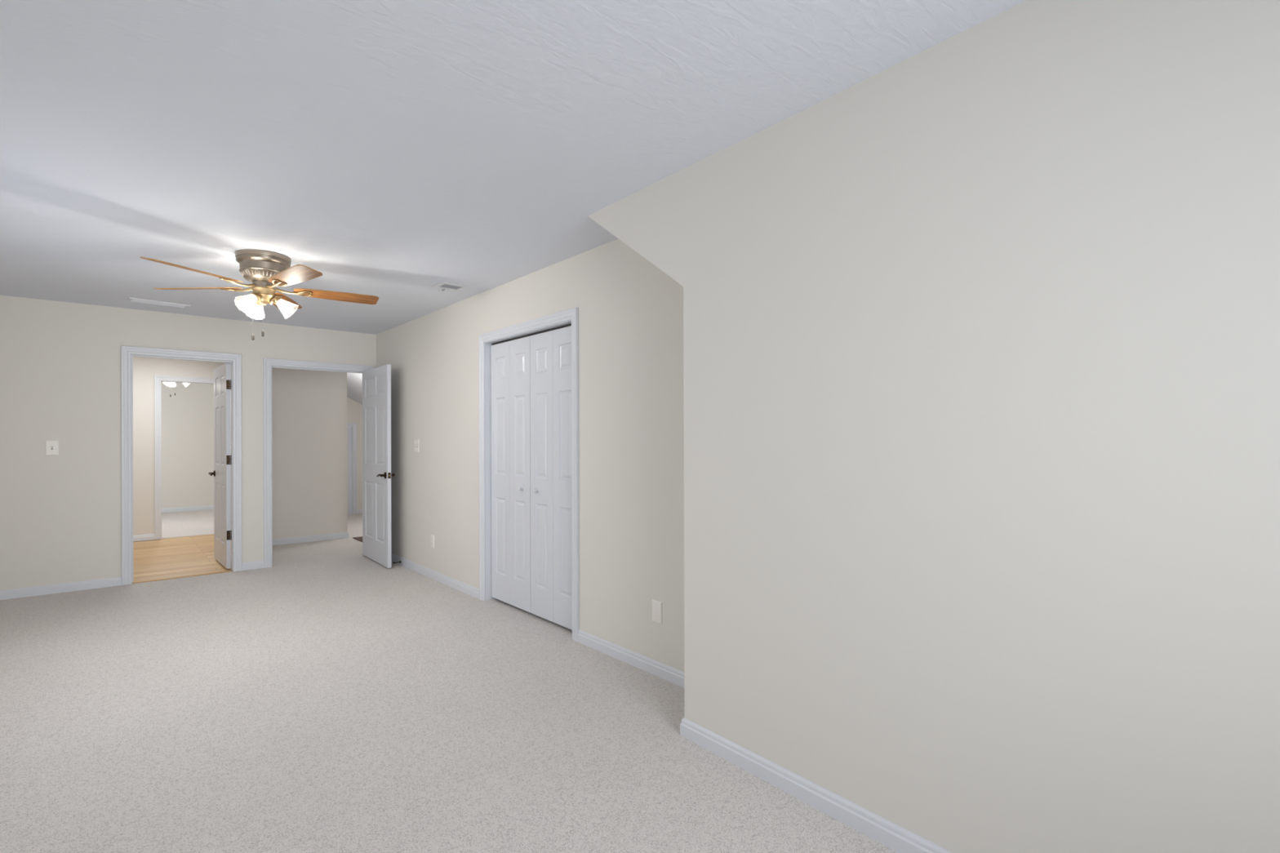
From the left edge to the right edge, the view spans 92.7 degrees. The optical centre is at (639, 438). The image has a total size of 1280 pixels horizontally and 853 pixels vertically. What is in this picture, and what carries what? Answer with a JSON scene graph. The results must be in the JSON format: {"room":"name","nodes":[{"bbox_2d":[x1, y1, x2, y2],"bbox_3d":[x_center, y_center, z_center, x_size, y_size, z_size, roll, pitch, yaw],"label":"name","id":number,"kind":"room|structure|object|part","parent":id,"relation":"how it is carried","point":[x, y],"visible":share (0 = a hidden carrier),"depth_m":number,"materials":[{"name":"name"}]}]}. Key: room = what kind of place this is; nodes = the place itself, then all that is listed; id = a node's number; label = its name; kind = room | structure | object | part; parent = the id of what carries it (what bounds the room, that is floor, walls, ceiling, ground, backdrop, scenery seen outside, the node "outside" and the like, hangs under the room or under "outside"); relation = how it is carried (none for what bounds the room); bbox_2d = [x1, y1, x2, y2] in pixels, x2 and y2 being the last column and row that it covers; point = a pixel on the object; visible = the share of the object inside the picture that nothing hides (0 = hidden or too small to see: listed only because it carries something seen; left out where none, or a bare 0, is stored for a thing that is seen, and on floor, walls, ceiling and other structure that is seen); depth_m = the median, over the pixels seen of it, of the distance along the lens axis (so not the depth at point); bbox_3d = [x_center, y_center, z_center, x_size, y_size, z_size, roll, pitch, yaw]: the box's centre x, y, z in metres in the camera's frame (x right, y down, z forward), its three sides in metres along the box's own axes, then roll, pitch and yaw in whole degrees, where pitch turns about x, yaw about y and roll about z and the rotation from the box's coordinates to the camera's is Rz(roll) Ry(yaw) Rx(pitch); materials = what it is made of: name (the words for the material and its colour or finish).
{"room":"empty bedroom","nodes":[
{"label":"empty bedroom","id":0,"kind":"room"},
{"bbox_2d":[133,356,225,535],"bbox_3d":[-6.261,0.077,7.839,4.000,2.440,0.110,0,0,-41],"label":"wall","id":1,"kind":"structure","parent":0,"point":[144,369],"depth_m":7.76,"materials":[{"name":"white paint"}]},
{"bbox_2d":[133,533,155,541],"bbox_3d":[-6.965,1.261,7.145,2.022,0.075,0.014,0,0,-41],"label":"baseboard","id":2,"kind":"structure","parent":1,"relation":"attached to","point":[150,536],"depth_m":7.73,"materials":[{"name":"white paint"}]},
{"bbox_2d":[154,375,213,539],"bbox_3d":[-5.955,0.246,8.091,0.748,2.100,0.128,0,0,-41],"label":"door frame","id":3,"kind":"structure","parent":1,"relation":"attached to","point":[158,380],"depth_m":7.83,"materials":[{"name":"white paint"}]},
{"bbox_2d":[161,382,213,508],"bbox_3d":[-8.612,0.083,10.553,4.000,2.440,0.110,0,0,-41],"label":"wall","id":4,"kind":"structure","parent":0,"point":[187,415],"depth_m":10.92,"materials":[{"name":"white paint"}]},
{"bbox_2d":[161,505,213,512],"bbox_3d":[-8.606,1.266,10.473,3.900,0.075,0.014,0,0,-41],"label":"baseboard","id":5,"kind":"structure","parent":4,"relation":"attached to","point":[206,507],"depth_m":10.92,"materials":[{"name":"white paint"}]},
{"bbox_2d":[0,295,376,590],"bbox_3d":[-4.089,0.071,5.858,3.190,2.440,0.110,0,0,-41],"label":"wall","id":6,"kind":"structure","parent":0,"point":[60,515],"depth_m":5.21,"materials":[{"name":"white paint"}]},
{"bbox_2d":[45,440,58,455],"bbox_3d":[-4.890,0.080,5.080,0.080,0.124,0.016,0,0,-41],"label":"light switch","id":7,"kind":"object","parent":6,"relation":"attached to","point":[51,446],"visible":1,"depth_m":5.08,"materials":[{"name":"white plastic"}]},
{"bbox_2d":[0,576,121,599],"bbox_3d":[-4.903,1.256,5.068,0.919,0.075,0.014,0,0,-41],"label":"baseboard","id":8,"kind":"structure","parent":6,"relation":"attached to","point":[115,581],"depth_m":5.11,"materials":[{"name":"white paint"}]},
{"bbox_2d":[120,345,241,585],"bbox_3d":[-4.262,0.239,5.707,0.892,2.105,0.148,0,0,-41],"label":"door frame","id":9,"kind":"structure","parent":6,"relation":"attached to","point":[127,353],"depth_m":5.48,"materials":[{"name":"white paint"}]},
{"bbox_2d":[208,363,231,568],"bbox_3d":[-4.284,0.270,6.259,0.152,2.015,0.766,0,0,-43],"label":"door","id":10,"kind":"structure","parent":6,"relation":"in","point":[222,457],"depth_m":6.12,"materials":[{"name":"white paint"}]},
{"bbox_2d":[241,560,264,570],"bbox_3d":[-3.811,1.253,6.014,0.188,0.075,0.014,0,0,-41],"label":"baseboard","id":11,"kind":"structure","parent":6,"relation":"attached to","point":[258,564],"depth_m":6.01,"materials":[{"name":"white paint"}]},
{"bbox_2d":[263,358,373,568],"bbox_3d":[-3.381,0.246,6.457,1.046,2.086,0.128,0,0,-41],"label":"door frame","id":12,"kind":"structure","parent":6,"relation":"attached to","point":[268,363],"depth_m":6.11,"materials":[{"name":"white paint"}]},
{"bbox_2d":[362,364,395,568],"bbox_3d":[-2.743,0.275,6.348,0.152,1.998,0.920,0,0,-39],"label":"door","id":13,"kind":"structure","parent":6,"relation":"in","point":[376,382],"depth_m":6.26,"materials":[{"name":"white paint"}]},
{"bbox_2d":[225,362,231,466],"bbox_3d":[-4.711,0.073,7.251,0.026,2.440,2.810,0,0,-41],"label":"wall partition","id":14,"kind":"structure","parent":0,"point":[225,362],"depth_m":7.92,"materials":[{"name":"white paint"}]},
{"bbox_2d":[271,368,347,538],"bbox_3d":[-4.253,0.072,7.594,1.115,2.440,0.110,0,0,-41],"label":"wall","id":15,"kind":"structure","parent":0,"point":[309,407],"depth_m":7.62,"materials":[{"name":"white paint"}]},
{"bbox_2d":[346,396,362,509],"bbox_3d":[-4.964,0.073,10.392,1.695,2.440,0.110,0,0,-41],"label":"wall","id":16,"kind":"structure","parent":0,"point":[354,410],"depth_m":10.45,"materials":[{"name":"white paint"}]},
{"bbox_2d":[346,426,351,514],"bbox_3d":[-5.155,0.546,10.199,0.616,1.475,0.030,0,0,-41],"label":"door frame","id":17,"kind":"structure","parent":16,"relation":"in","point":[348,428],"depth_m":10.37,"materials":[{"name":"white paint"}]},
{"bbox_2d":[346,422,356,514],"bbox_3d":[-5.159,0.514,10.203,0.780,1.560,0.118,0,0,-41],"label":"door frame","id":18,"kind":"structure","parent":16,"relation":"attached to","point":[353,425],"depth_m":10.39,"materials":[{"name":"white paint"}]},
{"bbox_2d":[356,509,362,514],"bbox_3d":[-4.593,1.255,10.629,0.630,0.075,0.014,0,0,-41],"label":"baseboard","id":19,"kind":"structure","parent":16,"relation":"attached to","point":[358,511],"depth_m":10.45,"materials":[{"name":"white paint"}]},
{"bbox_2d":[346,372,362,404],"bbox_3d":[-4.123,-0.727,8.642,2.713,1.003,4.140,0,0,-41],"label":"ceiling","id":20,"kind":"structure","parent":0,"point":[354,380],"depth_m":9.45,"materials":[{"name":"white paint"}]},
{"bbox_2d":[0,509,897,852],"bbox_3d":[-3.203,1.319,5.458,5.500,0.060,15.150,0,0,-41],"label":"floor","id":21,"kind":"structure","parent":0,"point":[328,697],"depth_m":2.70,"materials":[{"name":"carpet"}]},
{"bbox_2d":[132,570,232,583],"bbox_3d":[-4.241,1.288,5.687,0.752,0.007,0.045,0,0,-41],"label":"threshold","id":22,"kind":"object","parent":21,"relation":"on","point":[226,571],"visible":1,"depth_m":5.66,"materials":[{"name":"brown wood"}]},
{"bbox_2d":[352,536,362,542],"bbox_3d":[-3.228,1.283,7.779,0.598,0.012,0.750,0,0,-41],"label":"floor mat","id":23,"kind":"object","parent":21,"relation":"on","point":[360,539],"visible":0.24,"depth_m":7.80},
{"bbox_2d":[0,0,1026,334],"bbox_3d":[-0.790,-1.197,3.162,4.850,0.080,8.510,0,0,-41],"label":"ceiling","id":24,"kind":"structure","parent":0,"point":[393,151],"depth_m":2.24,"materials":[{"name":"white paint"}]},
{"bbox_2d":[124,297,190,308],"bbox_3d":[-4.093,-1.144,5.183,0.177,0.009,0.427,0,0,43],"label":"ceiling vent","id":25,"kind":"object","parent":24,"relation":"in","point":[131,300],"visible":1,"depth_m":5.16,"materials":[{"name":"white metal"}]},
{"bbox_2d":[139,248,378,340],"bbox_3d":[-2.351,-0.883,3.880,1.293,0.540,1.307,0,0,-41],"label":"ceiling fan","id":26,"kind":"object","parent":24,"relation":"hanging from","point":[266,270],"visible":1,"depth_m":3.80,"materials":[{"name":"brown wood"}]},
{"bbox_3d":[-2.531,-0.955,3.481,0.140,0.006,0.510,13,4,20],"label":"blade","id":27,"kind":"part","parent":26,"relation":"part of","materials":[{"name":"brown wood"}]},
{"bbox_3d":[-2.807,-0.954,3.890,0.510,0.006,0.140,0,12,2],"label":"blade","id":28,"kind":"part","parent":26,"relation":"part of","materials":[{"name":"brown wood"}]},
{"bbox_3d":[-2.405,-0.843,3.757,0.121,0.121,0.094,0,40,9],"label":"lamp shade","id":29,"kind":"part","parent":26,"relation":"part of","materials":[{"name":"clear glass"}]},
{"bbox_3d":[-2.404,-0.851,3.767,0.048,0.048,0.069,0,40,9],"label":"bulb","id":30,"kind":"part","parent":26,"relation":"part of","materials":[{"name":"white glass"}]},
{"bbox_3d":[-2.479,-0.843,3.950,0.121,0.121,0.094,0,-40,-51],"label":"lamp shade","id":31,"kind":"part","parent":26,"relation":"part of","materials":[{"name":"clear glass"}]},
{"bbox_3d":[-2.396,-0.879,3.815,0.054,0.074,0.046,0,40,9],"label":"lamp arm","id":32,"kind":"part","parent":26,"relation":"part of","materials":[{"name":"gold metal"}]},
{"bbox_3d":[-2.330,-0.879,3.897,0.046,0.074,0.054,42,-14,-16],"label":"lamp arm","id":33,"kind":"part","parent":26,"relation":"part of","materials":[{"name":"gold metal"}]},
{"bbox_3d":[-2.275,-0.843,3.918,0.094,0.121,0.121,42,-14,-16],"label":"lamp shade","id":34,"kind":"part","parent":26,"relation":"part of","materials":[{"name":"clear glass"}]},
{"bbox_3d":[-2.502,-0.955,4.279,0.140,0.006,0.510,-13,3,-16],"label":"blade","id":35,"kind":"part","parent":26,"relation":"part of","materials":[{"name":"brown wood"}]},
{"bbox_3d":[-2.056,-0.956,3.616,0.510,0.006,0.140,0,-12,38],"label":"blade","id":36,"kind":"part","parent":26,"relation":"part of","materials":[{"name":"brown wood"}]},
{"bbox_3d":[-2.038,-0.956,4.109,0.510,0.006,0.140,0,-12,-34],"label":"blade","id":37,"kind":"part","parent":26,"relation":"part of","materials":[{"name":"brown wood"}]},
{"bbox_2d":[431,281,469,291],"bbox_3d":[-1.450,-1.149,4.656,0.216,0.014,0.236,0,0,-41],"label":"ceiling vent","id":38,"kind":"object","parent":24,"relation":"in","point":[443,285],"visible":1,"depth_m":4.64,"materials":[{"name":"white metal"}]},
{"bbox_2d":[376,238,684,671],"bbox_3d":[-0.172,0.061,3.688,0.110,2.440,8.300,0,0,-41],"label":"wall","id":39,"kind":"structure","parent":0,"point":[630,311],"depth_m":3.71,"materials":[{"name":"white paint"}]},
{"bbox_2d":[413,439,419,452],"bbox_3d":[-2.157,0.073,5.884,0.016,0.124,0.116,0,0,-41],"label":"light switch","id":40,"kind":"object","parent":39,"relation":"attached to","point":[416,449],"visible":1,"depth_m":5.88,"materials":[{"name":"white plastic"}]},
{"bbox_2d":[431,534,434,548],"bbox_3d":[-1.905,0.948,5.601,0.009,0.120,0.076,0,0,-41],"label":"electrical outlet","id":41,"kind":"object","parent":39,"relation":"attached to","point":[432,535],"visible":1,"depth_m":5.59,"materials":[{"name":"white plastic"}]},
{"bbox_2d":[391,553,479,599],"bbox_3d":[-2.101,1.249,5.824,0.014,0.075,2.540,0,0,-41],"label":"baseboard","id":42,"kind":"structure","parent":39,"relation":"attached to","point":[464,588],"depth_m":5.48,"materials":[{"name":"white paint"}]},
{"bbox_2d":[478,307,578,641],"bbox_3d":[-0.793,0.230,4.391,0.128,2.105,1.344,0,0,-41],"label":"door frame","id":43,"kind":"structure","parent":39,"relation":"attached to","point":[568,317],"depth_m":4.49,"materials":[{"name":"white paint"}]},
{"bbox_2d":[490,325,572,630],"bbox_3d":[-0.790,0.261,4.393,0.062,1.992,1.194,0,0,-41],"label":"door","id":44,"kind":"structure","parent":39,"relation":"in","point":[531,376],"depth_m":4.37,"materials":[{"name":"white paint"}]},
{"bbox_2d":[652,599,662,624],"bbox_3d":[0.090,0.938,3.299,0.008,0.120,0.078,0,0,-41],"label":"blank plate","id":45,"kind":"object","parent":39,"relation":"attached to","point":[656,605],"visible":1,"depth_m":3.29,"materials":[{"name":"white plastic"}]},
{"bbox_2d":[587,0,1279,852],"bbox_3d":[1.087,0.058,1.825,0.427,2.440,3.835,0,0,-41],"label":"wall","id":46,"kind":"structure","parent":0,"point":[981,333],"depth_m":1.65,"materials":[{"name":"white paint"}]},
{"bbox_2d":[577,629,951,852],"bbox_3d":[0.905,1.241,2.048,0.378,0.075,4.424,0,0,-40],"label":"baseboard","id":47,"kind":"structure","parent":46,"relation":"attached to","point":[899,839],"depth_m":2.23,"materials":[{"name":"white paint"}]},
{"bbox_3d":[-6.563,-1.182,8.183,4.000,0.080,6.640,0,0,-41],"label":"ceiling","id":48,"kind":"structure","parent":0,"visible":0},
{"bbox_2d":[162,382,190,396],"bbox_3d":[-6.789,-0.872,8.983,1.307,0.540,1.293,0,0,43],"label":"ceiling fan","id":49,"kind":"object","parent":48,"relation":"hanging from","point":[167,384],"visible":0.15,"depth_m":8.93,"materials":[{"name":"grey metal"}]},
{"bbox_3d":[-6.831,-0.831,8.855,0.121,0.121,0.094,0,40,3],"label":"lamp shade","id":50,"kind":"part","parent":49,"relation":"part of","materials":[{"name":"white glass"}]},
{"bbox_3d":[-4.718,0.073,8.898,0.110,2.440,2.470,0,0,-41],"label":"wall","id":51,"kind":"structure","parent":0,"visible":0},
{"bbox_2d":[272,532,348,545],"bbox_3d":[-5.049,1.256,8.527,1.129,0.075,2.594,0,0,-41],"label":"baseboard","id":52,"kind":"structure","parent":51,"relation":"attached to","point":[342,535],"depth_m":7.62,"materials":[{"name":"white paint"}]}
]}

